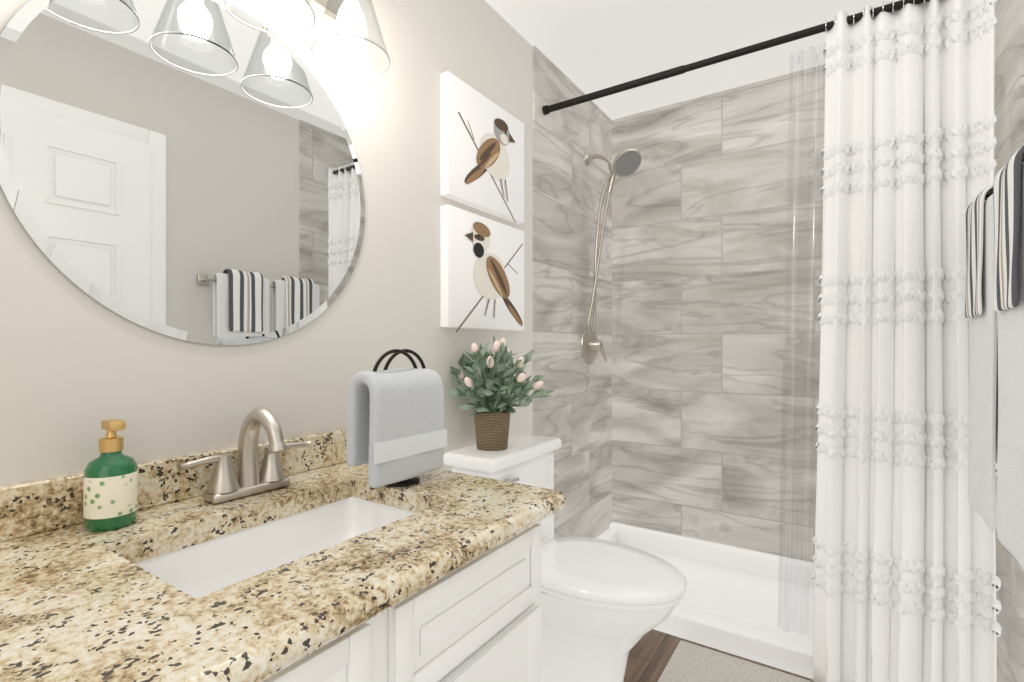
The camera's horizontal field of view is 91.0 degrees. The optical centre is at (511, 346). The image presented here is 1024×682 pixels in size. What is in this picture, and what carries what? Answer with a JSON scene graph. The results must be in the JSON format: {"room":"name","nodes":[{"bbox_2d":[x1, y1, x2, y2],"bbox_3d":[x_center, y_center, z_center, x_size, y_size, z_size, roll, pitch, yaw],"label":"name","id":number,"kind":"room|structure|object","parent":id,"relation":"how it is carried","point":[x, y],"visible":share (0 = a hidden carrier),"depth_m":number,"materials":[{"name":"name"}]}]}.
{"room":"bathroom","nodes":[
{"label":"bathroom","id":0,"kind":"room"},
{"bbox_2d":[0,0,532,485],"bbox_3d":[-0.475,-0.076,1.414,0.100,2.440,3.835,0,0,33],"label":"wall","id":1,"kind":"structure","parent":0,"point":[76,364],"depth_m":1.31,"materials":[{"name":"grey paint"}]},
{"bbox_2d":[0,429,346,544],"bbox_3d":[-0.756,0.266,0.877,0.021,0.085,1.270,0,0,33],"label":"backsplash","id":2,"kind":"structure","parent":1,"relation":"attached to","point":[36,508],"depth_m":0.96,"materials":[{"name":"beige stone"}]},
{"bbox_2d":[0,0,364,344],"bbox_3d":[-0.619,-0.376,1.098,0.007,0.750,0.750,0,0,33],"label":"round mirror","id":3,"kind":"object","parent":1,"relation":"attached to","point":[188,170],"visible":0.98,"depth_m":1.01,"materials":[{"name":"white mirror"}]},
{"bbox_2d":[219,0,389,77],"bbox_3d":[-0.519,-0.825,1.032,0.246,0.293,0.600,0,0,33],"label":"light","id":4,"kind":"object","parent":1,"relation":"attached to","point":[348,16],"visible":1,"depth_m":1.16,"materials":[{"name":"clear glass"}]},
{"bbox_2d":[440,71,523,223],"bbox_3d":[-0.093,-0.698,1.865,0.039,0.421,0.474,0,0,33],"label":"picture","id":5,"kind":"object","parent":1,"relation":"attached to","point":[481,152],"visible":1,"depth_m":1.80,"materials":[{"name":"white fabric"}]},
{"bbox_2d":[440,204,523,332],"bbox_3d":[-0.092,-0.257,1.865,0.040,0.424,0.474,0,0,33],"label":"picture","id":6,"kind":"object","parent":1,"relation":"attached to","point":[481,272],"visible":1,"depth_m":1.80,"materials":[{"name":"white fabric"}]},
{"bbox_2d":[533,45,611,538],"bbox_3d":[0.334,-0.076,2.536,0.012,2.440,0.870,0,0,33],"label":"tile","id":7,"kind":"structure","parent":1,"relation":"attached to","point":[573,411],"depth_m":2.46,"materials":[{"name":"tile"}]},
{"bbox_2d":[581,327,606,363],"bbox_3d":[0.434,-0.004,2.610,0.073,0.194,0.194,0,0,33],"label":"valve","id":8,"kind":"object","parent":7,"relation":"attached to","point":[591,345],"visible":1,"depth_m":2.59,"materials":[{"name":"silver metal"}]},
{"bbox_2d":[584,148,641,334],"bbox_3d":[0.483,-0.528,2.469,0.310,0.940,0.183,0,0,33],"label":"shower head","id":9,"kind":"object","parent":7,"relation":"attached to","point":[626,162],"visible":1,"depth_m":2.52},
{"bbox_2d":[485,0,899,119],"bbox_3d":[0.192,-1.346,0.973,1.700,0.100,3.835,0,0,33],"label":"ceiling","id":10,"kind":"structure","parent":0,"point":[587,46],"depth_m":2.13,"materials":[{"name":"white paint"}]},
{"bbox_2d":[624,629,814,681],"bbox_3d":[0.192,1.194,0.973,1.700,0.100,3.835,0,0,33],"label":"floor","id":11,"kind":"structure","parent":0,"point":[651,652],"depth_m":1.85,"materials":[{"name":"brown wood"}]},
{"bbox_2d":[0,465,553,681],"bbox_3d":[-0.514,0.746,0.718,0.601,0.795,1.240,0,0,33],"label":"bathroom vanity","id":12,"kind":"object","parent":11,"relation":"on","point":[481,622],"depth_m":0.78,"materials":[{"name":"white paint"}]},
{"bbox_2d":[0,463,563,681],"bbox_3d":[-0.503,0.328,0.722,0.614,0.040,1.290,0,0,33],"label":"countertop","id":13,"kind":"structure","parent":12,"relation":"on","point":[255,626],"depth_m":0.62,"materials":[{"name":"beige stone"}]},
{"bbox_2d":[83,419,137,531],"bbox_3d":[-0.690,0.217,0.868,0.074,0.182,0.074,0,0,33],"label":"soap dispenser","id":14,"kind":"object","parent":13,"relation":"on","point":[110,489],"visible":1,"depth_m":0.84,"materials":[{"name":"green"}]},
{"bbox_2d":[177,407,310,503],"bbox_3d":[-0.512,0.216,1.028,0.153,0.184,0.274,0,0,33],"label":"faucet","id":15,"kind":"object","parent":13,"relation":"on","point":[225,484],"visible":1,"depth_m":1.03,"materials":[{"name":"silver metal"}]},
{"bbox_2d":[72,485,435,612],"bbox_3d":[-0.378,0.409,0.890,0.338,0.146,0.516,0,0,33],"label":"sink","id":16,"kind":"object","parent":13,"relation":"in","point":[150,576],"depth_m":0.94,"materials":[{"name":"white ceramic"}]},
{"bbox_2d":[346,349,446,487],"bbox_3d":[-0.244,0.157,1.155,0.104,0.302,0.265,0,0,33],"label":"towel stand","id":17,"kind":"object","parent":13,"relation":"on","point":[396,434],"visible":1,"depth_m":1.08,"materials":[{"name":"grey fabric"}]},
{"bbox_2d":[443,433,686,681],"bbox_3d":[0.199,0.748,1.667,0.734,0.790,0.464,0,0,33],"label":"toilet","id":18,"kind":"object","parent":11,"relation":"on","point":[606,606],"visible":0.65,"depth_m":1.55,"materials":[{"name":"white ceramic"}]},
{"bbox_2d":[447,334,553,450],"bbox_3d":[-0.020,0.155,1.740,0.303,0.395,0.399,0,0,33],"label":"potted plant","id":19,"kind":"object","parent":18,"relation":"on","point":[484,383],"visible":1,"depth_m":1.70,"materials":[{"name":"plant"}]},
{"bbox_2d":[596,522,813,678],"bbox_3d":[0.988,1.071,2.177,1.472,0.144,0.721,0,0,33],"label":"shower pan","id":20,"kind":"object","parent":11,"relation":"on","point":[729,602],"visible":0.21,"depth_m":2.18,"materials":[{"name":"white plastic"}]},
{"bbox_2d":[658,641,811,681],"bbox_3d":[0.725,1.132,1.580,0.520,0.022,0.495,0,0,33],"label":"bath rug","id":21,"kind":"object","parent":11,"relation":"on","point":[689,662],"visible":1,"depth_m":1.75,"materials":[{"name":"beige fabric"}]},
{"bbox_3d":[1.222,-0.076,2.531,1.500,2.440,0.100,0,0,33],"label":"wall","id":22,"kind":"structure","parent":0,"visible":0},
{"bbox_2d":[612,64,824,561],"bbox_3d":[1.191,-0.076,2.484,1.476,2.440,0.012,0,0,33],"label":"tile","id":23,"kind":"structure","parent":22,"relation":"attached to","point":[700,211],"depth_m":2.56,"materials":[{"name":"tile"}]},
{"bbox_3d":[0.859,-0.076,0.532,0.100,2.440,3.835,0,0,33],"label":"wall","id":24,"kind":"structure","parent":0,"visible":0},
{"bbox_2d":[965,146,1023,570],"bbox_3d":[1.102,0.020,1.093,0.112,0.803,0.660,0,0,33],"label":"towel rail","id":25,"kind":"object","parent":24,"relation":"attached to","point":[994,299],"visible":1,"depth_m":1.06,"materials":[{"name":"white fabric"}]},
{"bbox_2d":[965,181,1022,318],"bbox_3d":[1.171,-0.228,1.230,0.078,0.313,0.176,0,0,33],"label":"towel","id":26,"kind":"object","parent":25,"relation":"hanging from","point":[976,215],"depth_m":1.20,"materials":[{"name":"white fabric"}]},
{"bbox_2d":[993,146,1023,311],"bbox_3d":[1.006,-0.228,0.980,0.078,0.313,0.176,0,0,33],"label":"towel","id":27,"kind":"object","parent":25,"relation":"hanging from","point":[1008,185],"depth_m":0.96,"materials":[{"name":"white fabric"}]},
{"bbox_2d":[996,146,1023,570],"bbox_3d":[1.005,0.033,0.978,0.054,0.782,0.271,0,0,33],"label":"bath towel","id":28,"kind":"object","parent":25,"relation":"hanging from","point":[1010,179],"depth_m":0.98,"materials":[{"name":"white fabric"}]},
{"bbox_2d":[994,0,1023,681],"bbox_3d":[1.539,-0.076,1.662,0.012,2.440,1.000,0,0,33],"label":"tile","id":29,"kind":"structure","parent":24,"relation":"attached to","point":[1009,82],"depth_m":1.33,"materials":[{"name":"stone"}]},
{"bbox_2d":[542,0,1001,681],"bbox_3d":[0.760,0.018,1.833,1.474,2.181,0.187,0,0,33],"label":"shower curtain","id":30,"kind":"object","parent":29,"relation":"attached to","point":[906,584],"visible":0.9,"depth_m":1.53,"materials":[{"name":"white fabric"}]}
]}

